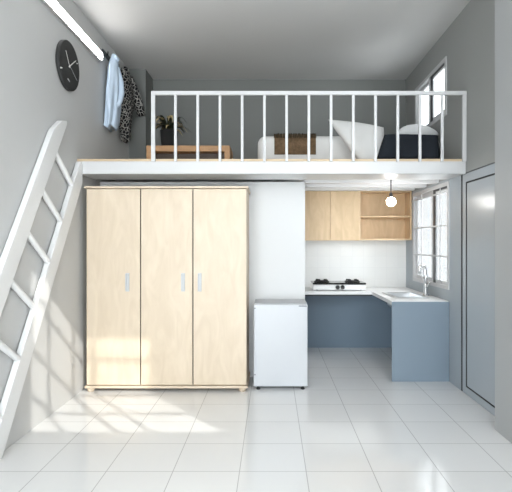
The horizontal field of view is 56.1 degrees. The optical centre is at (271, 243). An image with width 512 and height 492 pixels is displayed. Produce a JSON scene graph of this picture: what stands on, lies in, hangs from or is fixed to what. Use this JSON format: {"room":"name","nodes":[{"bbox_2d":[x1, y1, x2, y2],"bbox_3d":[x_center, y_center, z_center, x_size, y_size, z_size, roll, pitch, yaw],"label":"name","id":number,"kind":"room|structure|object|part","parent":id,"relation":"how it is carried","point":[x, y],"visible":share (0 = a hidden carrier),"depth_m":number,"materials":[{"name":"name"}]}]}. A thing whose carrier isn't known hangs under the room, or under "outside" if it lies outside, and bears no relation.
{"room":"studio apartment","nodes":[
{"label":"studio apartment","id":0,"kind":"room"},
{"bbox_2d":[0,0,128,450],"bbox_3d":[-1.842,-0.389,2.850,0.150,3.520,7.200,0,0,0],"label":"wall","id":1,"kind":"structure","parent":0,"point":[33,97],"depth_m":3.74,"materials":[{"name":"grey paint"}]},
{"bbox_2d":[55,40,78,90],"bbox_3d":[-1.746,-1.519,4.115,0.040,0.416,0.416,0,0,0],"label":"wall clock","id":2,"kind":"object","parent":1,"relation":"attached to","point":[67,65],"visible":1,"depth_m":4.07,"materials":[{"name":"black plastic"}]},
{"bbox_2d":[41,0,102,61],"bbox_3d":[-1.744,-1.899,4.125,0.046,0.096,1.550,0,0,0],"label":"wall lamp","id":3,"kind":"object","parent":1,"relation":"attached to","point":[54,6],"visible":1,"depth_m":4.20,"materials":[{"name":"grey plastic"}]},
{"bbox_2d":[101,49,121,71],"bbox_3d":[-1.745,-1.992,5.385,0.044,0.055,0.830,0,0,0],"label":"rail","id":4,"kind":"object","parent":1,"relation":"attached to","point":[105,54],"visible":0.38,"depth_m":5.06,"materials":[{"name":"grey plastic"}]},
{"bbox_2d":[104,54,124,131],"bbox_3d":[-1.666,-1.591,5.099,0.158,0.805,0.347,0,0,0],"label":"shirt","id":5,"kind":"object","parent":4,"relation":"hanging from","point":[115,93],"visible":1,"depth_m":5.02,"materials":[{"name":"blue fabric"}]},
{"bbox_2d":[119,66,144,143],"bbox_3d":[-1.657,-1.589,5.603,0.155,0.850,0.510,0,0,14],"label":"shirt","id":6,"kind":"object","parent":4,"relation":"hanging from","point":[132,97],"visible":0.8,"depth_m":5.46,"materials":[{"name":"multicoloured fabric"}]},
{"bbox_2d":[129,69,152,158],"bbox_3d":[-1.663,-1.456,6.115,0.207,1.387,0.370,0,0,0],"label":"wall","id":7,"kind":"structure","parent":0,"point":[140,137],"depth_m":5.93,"materials":[{"name":"grey paint"}]},
{"bbox_2d":[100,182,304,376],"bbox_3d":[-0.714,0.371,5.615,2.106,2.000,1.370,0,0,0],"label":"wall partition","id":8,"kind":"structure","parent":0,"point":[276,209],"depth_m":4.93,"materials":[{"name":"white paint"}]},
{"bbox_2d":[77,159,465,190],"bbox_3d":[-0.005,-0.696,5.322,3.522,0.133,1.953,0,0,0],"label":"platform","id":9,"kind":"object","parent":8,"relation":"on","point":[317,174],"visible":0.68,"depth_m":4.35,"materials":[{"name":"white paint"}]},
{"bbox_2d":[146,146,232,158],"bbox_3d":[-0.866,-0.884,5.130,0.861,0.244,0.360,0,0,0],"label":"bench","id":10,"kind":"object","parent":9,"relation":"on","point":[161,152],"visible":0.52,"depth_m":4.96,"materials":[{"name":"brown wood"}]},
{"bbox_3d":[-1.269,-0.854,5.130,0.055,0.184,0.360,0,0,0],"label":"leg panel","id":11,"kind":"part","parent":10,"relation":"part of","materials":[{"name":"brown wood"}]},
{"bbox_2d":[147,115,190,145],"bbox_3d":[-1.092,-1.177,5.121,0.469,0.340,0.466,0,0,0],"label":"potted plant","id":12,"kind":"object","parent":10,"relation":"on","point":[167,130],"visible":0.82,"depth_m":5.05,"materials":[{"name":"green plant"}]},
{"bbox_3d":[-1.099,-1.101,5.120,0.188,0.189,0.188,0,0,0],"label":"pot","id":13,"kind":"part","parent":12,"relation":"part of","materials":[{"name":"black ceramic"}]},
{"bbox_3d":[-0.866,-0.854,5.080,0.749,0.184,0.020,0,0,0],"label":"panel","id":14,"kind":"part","parent":10,"relation":"part of","materials":[{"name":"brown wood"}]},
{"bbox_3d":[-0.463,-0.854,5.130,0.055,0.184,0.360,0,0,0],"label":"leg panel","id":15,"kind":"part","parent":10,"relation":"part of","materials":[{"name":"brown wood"}]},
{"bbox_2d":[151,91,466,161],"bbox_3d":[0.332,-1.054,4.332,2.841,0.633,0.028,0,0,0],"label":"loft railing","id":16,"kind":"object","parent":9,"relation":"on","point":[175,94],"visible":1,"depth_m":4.32,"materials":[{"name":"white metal"}]},
{"bbox_3d":[0.332,-1.353,4.332,2.841,0.035,0.028,0,0,0],"label":"rail","id":17,"kind":"part","parent":16,"relation":"part of","materials":[{"name":"white metal"}]},
{"bbox_2d":[258,136,439,158],"bbox_3d":[0.793,-0.935,5.460,1.883,0.345,1.120,0,0,0],"label":"mattress","id":18,"kind":"object","parent":9,"relation":"on","point":[340,150],"visible":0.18,"depth_m":4.90,"materials":[{"name":"white fabric"}]},
{"bbox_2d":[274,133,315,154],"bbox_3d":[0.235,-1.018,5.262,0.433,0.228,0.775,0,0,0],"label":"throw","id":19,"kind":"object","parent":18,"relation":"on","point":[297,144],"visible":0.88,"depth_m":4.88,"materials":[{"name":"fabric"}]},
{"bbox_2d":[399,124,438,134],"bbox_3d":[1.513,-1.193,5.195,0.443,0.162,0.450,0,0,0],"label":"bed pillow","id":20,"kind":"object","parent":18,"relation":"on","point":[409,129],"visible":0.41,"depth_m":4.99,"materials":[{"name":"grey fabric"}]},
{"bbox_2d":[329,120,383,158],"bbox_3d":[0.835,-1.000,4.723,0.551,0.472,0.210,0,0,0],"label":"pillow","id":21,"kind":"object","parent":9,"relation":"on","point":[364,133],"visible":0.72,"depth_m":4.68,"materials":[{"name":"white fabric"}]},
{"bbox_2d":[386,180,395,205],"bbox_3d":[1.240,-0.543,5.000,0.095,0.320,0.095,0,0,0],"label":"pendant lamp","id":22,"kind":"object","parent":9,"relation":"hanging from","point":[391,201],"visible":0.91,"depth_m":4.98,"materials":[{"name":"white glass"}]},
{"bbox_3d":[1.240,-0.430,5.000,0.095,0.094,0.095,0,0,0],"label":"bulb","id":23,"kind":"part","parent":22,"relation":"part of","materials":[{"name":"white glass"}]},
{"bbox_2d":[377,134,439,158],"bbox_3d":[1.269,-0.896,4.492,0.592,0.250,0.135,0,0,0],"label":"cushion","id":24,"kind":"object","parent":9,"relation":"on","point":[408,143],"visible":0.84,"depth_m":4.44,"materials":[{"name":"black fabric"}]},
{"bbox_2d":[0,348,511,491],"bbox_3d":[1.225,1.431,2.850,6.350,0.120,7.300,0,0,0],"label":"floor","id":25,"kind":"structure","parent":0,"point":[353,428],"depth_m":3.33,"materials":[{"name":"white tile"}]},
{"bbox_2d":[0,121,81,459],"bbox_3d":[-1.736,0.175,3.292,0.044,2.393,2.105,0,0,0],"label":"ladder","id":26,"kind":"object","parent":25,"relation":"on","point":[20,232],"visible":1,"depth_m":3.44,"materials":[{"name":"white paint"}]},
{"bbox_2d":[84,186,250,391],"bbox_3d":[-0.974,0.423,4.660,1.509,1.895,0.510,0,0,0],"label":"wardrobe","id":27,"kind":"object","parent":25,"relation":"on","point":[168,266],"visible":1,"depth_m":4.42,"materials":[{"name":"beige wood"}]},
{"bbox_3d":[-1.463,0.404,4.434,0.492,1.805,0.018,0,0,0],"label":"door","id":28,"kind":"part","parent":27,"relation":"part of","materials":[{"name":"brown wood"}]},
{"bbox_3d":[-1.331,0.361,4.415,0.034,0.170,0.020,0,0,0],"label":"handle","id":29,"kind":"part","parent":27,"relation":"part of","materials":[{"name":"grey metal"}]},
{"bbox_3d":[-0.971,0.404,4.434,0.473,1.805,0.018,0,0,0],"label":"door","id":30,"kind":"part","parent":27,"relation":"part of","materials":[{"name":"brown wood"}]},
{"bbox_3d":[-0.819,0.361,4.415,0.034,0.170,0.020,0,0,0],"label":"handle","id":31,"kind":"part","parent":27,"relation":"part of","materials":[{"name":"grey metal"}]},
{"bbox_3d":[-0.666,0.361,4.415,0.034,0.170,0.020,0,0,0],"label":"handle","id":32,"kind":"part","parent":27,"relation":"part of","materials":[{"name":"grey metal"}]},
{"bbox_3d":[-0.480,0.404,4.434,0.487,1.805,0.018,0,0,0],"label":"door","id":33,"kind":"part","parent":27,"relation":"part of","materials":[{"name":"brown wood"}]},
{"bbox_2d":[254,299,307,389],"bbox_3d":[0.081,0.971,4.686,0.506,0.800,0.399,0,0,0],"label":"fridge","id":34,"kind":"object","parent":25,"relation":"on","point":[280,325],"visible":1,"depth_m":4.50,"materials":[{"name":"white metal"}]},
{"bbox_3d":[-0.161,0.920,4.494,0.012,0.614,0.012,0,0,0],"label":"handle","id":35,"kind":"part","parent":34,"relation":"part of","materials":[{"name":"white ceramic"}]},
{"bbox_3d":[0.081,0.576,4.721,0.504,0.010,0.327,0,0,0],"label":"panel","id":36,"kind":"part","parent":34,"relation":"part of","materials":[{"name":"grey"}]},
{"bbox_2d":[305,287,448,381],"bbox_3d":[1.050,0.974,5.517,1.410,0.795,1.538,0,0,0],"label":"countertop","id":37,"kind":"structure","parent":25,"relation":"on","point":[420,326],"depth_m":4.75,"materials":[{"name":"blue laminate"},{"name":"white stone"}]},
{"bbox_2d":[311,279,365,289],"bbox_3d":[0.818,0.512,5.971,0.646,0.128,0.350,0,0,0],"label":"gas hob","id":38,"kind":"object","parent":37,"relation":"in","point":[318,284],"visible":1,"depth_m":5.82,"materials":[{"name":"white metal"}]},
{"bbox_3d":[0.818,0.492,5.981,0.646,0.020,0.330,0,0,0],"label":"glass","id":39,"kind":"part","parent":38,"relation":"part of","materials":[{"name":"black"}]},
{"bbox_2d":[382,292,428,307],"bbox_3d":[1.460,0.651,5.290,0.364,0.165,0.584,0,0,0],"label":"sink","id":40,"kind":"object","parent":37,"relation":"in","point":[392,294],"visible":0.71,"depth_m":5.52,"materials":[{"name":"silver metal"}]},
{"bbox_2d":[387,293,421,307],"bbox_3d":[1.460,0.653,5.290,0.286,0.162,0.506,0,0,0],"label":"basin","id":41,"kind":"object","parent":40,"relation":"in","point":[397,295],"depth_m":5.49,"materials":[{"name":"silver metal"}]},
{"bbox_3d":[1.472,0.977,4.759,0.567,0.788,0.022,0,0,0],"label":"panel","id":42,"kind":"part","parent":37,"relation":"part of","materials":[{"name":"blue laminate"}]},
{"bbox_2d":[417,265,429,295],"bbox_3d":[1.681,0.406,5.247,0.114,0.339,0.158,0,0,-39],"label":"kitchen faucet","id":43,"kind":"object","parent":37,"relation":"on","point":[426,283],"visible":1,"depth_m":5.25,"materials":[{"name":"silver metal"}]},
{"bbox_3d":[1.653,0.361,5.270,0.114,0.250,0.040,0,0,0],"label":"spout","id":44,"kind":"part","parent":43,"relation":"part of","materials":[{"name":"silver metal"}]},
{"bbox_2d":[73,0,469,78],"bbox_3d":[0.267,-2.224,2.850,4.367,0.150,7.200,0,0,0],"label":"ceiling","id":45,"kind":"structure","parent":0,"point":[169,39],"depth_m":4.99,"materials":[{"name":"paint"}]},
{"bbox_2d":[153,79,405,347],"bbox_3d":[-0.005,-0.389,6.369,3.524,3.520,0.162,0,0,0],"label":"wall","id":46,"kind":"structure","parent":0,"point":[333,321],"depth_m":6.30,"materials":[{"name":"grey paint"}]},
{"bbox_2d":[305,191,358,240],"bbox_3d":[0.719,-0.347,6.154,0.749,0.629,0.268,0,0,0],"label":"upper cabinet","id":47,"kind":"object","parent":46,"relation":"attached to","point":[329,215],"visible":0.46,"depth_m":6.02,"materials":[{"name":"beige wood"}]},
{"bbox_3d":[0.535,-0.347,6.029,0.378,0.629,0.019,0,0,0],"label":"door","id":48,"kind":"part","parent":47,"relation":"part of","materials":[{"name":"beige wood"}]},
{"bbox_3d":[0.912,-0.347,6.029,0.360,0.629,0.019,0,0,0],"label":"door","id":49,"kind":"part","parent":47,"relation":"part of","materials":[{"name":"beige wood"}]},
{"bbox_2d":[305,240,405,286],"bbox_3d":[1.028,-0.054,6.294,1.456,1.270,0.012,0,0,0],"label":"tile backsplash","id":50,"kind":"structure","parent":46,"relation":"on","point":[376,263],"depth_m":6.29,"materials":[{"name":"white tile"}]},
{"bbox_2d":[359,191,411,239],"bbox_3d":[1.424,-0.349,6.156,0.659,0.625,0.264,0,0,0],"label":"open shelf unit","id":51,"kind":"object","parent":46,"relation":"attached to","point":[378,220],"visible":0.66,"depth_m":6.28,"materials":[{"name":"beige wood"}]},
{"bbox_3d":[1.104,-0.349,6.156,0.018,0.625,0.264,0,0,0],"label":"panel","id":52,"kind":"part","parent":51,"relation":"part of","materials":[{"name":"beige wood"}]},
{"bbox_3d":[1.424,-0.652,6.156,0.623,0.018,0.264,0,0,0],"label":"panel","id":53,"kind":"part","parent":51,"relation":"part of","materials":[{"name":"beige wood"}]},
{"bbox_3d":[1.424,-0.334,6.155,0.623,0.018,0.246,0,0,0],"label":"shelf","id":54,"kind":"part","parent":51,"relation":"part of","materials":[{"name":"beige wood"}]},
{"bbox_3d":[1.424,-0.046,6.156,0.623,0.020,0.264,0,0,0],"label":"panel","id":55,"kind":"part","parent":51,"relation":"part of","materials":[{"name":"beige wood"}]},
{"bbox_3d":[1.745,-0.349,6.156,0.018,0.625,0.264,0,0,0],"label":"panel","id":56,"kind":"part","parent":51,"relation":"part of","materials":[{"name":"beige wood"}]},
{"bbox_2d":[406,0,494,389],"bbox_3d":[1.784,-0.389,4.990,0.055,3.520,2.920,0,0,0],"label":"wall","id":57,"kind":"structure","parent":0,"point":[468,44],"depth_m":4.52,"materials":[{"name":"grey paint"}]},
{"bbox_2d":[415,56,446,126],"bbox_3d":[1.776,-1.584,5.345,0.062,0.590,1.050,0,0,0],"label":"window","id":58,"kind":"structure","parent":57,"relation":"in","point":[428,81],"depth_m":5.25,"materials":[{"name":"white metal"},{"name":"white paint"},{"name":"dark grey plastic"}]},
{"bbox_3d":[1.793,-1.584,5.580,0.020,0.510,0.500,0,0,0],"label":"sash","id":59,"kind":"part","parent":58,"relation":"part of","materials":[{"name":"glass"}]},
{"bbox_3d":[1.771,-1.584,5.125,0.020,0.510,0.530,0,0,0],"label":"sash","id":60,"kind":"part","parent":58,"relation":"part of","materials":[{"name":"glass"}]},
{"bbox_2d":[413,181,449,289],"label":"window","id":61,"kind":"structure","parent":57,"relation":"in","point":[433,191],"depth_m":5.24,"materials":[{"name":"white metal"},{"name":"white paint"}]},
{"bbox_3d":[1.793,-0.074,5.580,0.020,1.000,0.680,0,0,0],"label":"sash","id":62,"kind":"part","parent":61,"relation":"part of","materials":[{"name":"glass"}]},
{"bbox_3d":[1.771,-0.074,5.045,0.020,1.000,0.510,0,0,0],"label":"sash","id":63,"kind":"part","parent":61,"relation":"part of","materials":[{"name":"glass"}]},
{"bbox_2d":[461,162,494,415],"bbox_3d":[1.807,0.365,3.996,0.100,2.012,0.932,0,0,0],"label":"door","id":64,"kind":"structure","parent":57,"relation":"in","point":[477,185],"depth_m":4.11,"materials":[{"name":"grey"}]},
{"bbox_2d":[495,0,511,442],"bbox_3d":[2.970,-1.479,3.365,2.661,5.700,0.330,0,0,0],"label":"wall pier","id":65,"kind":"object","parent":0,"point":[503,8],"visible":1,"depth_m":3.40,"materials":[{"name":"grey paint"}]}
]}

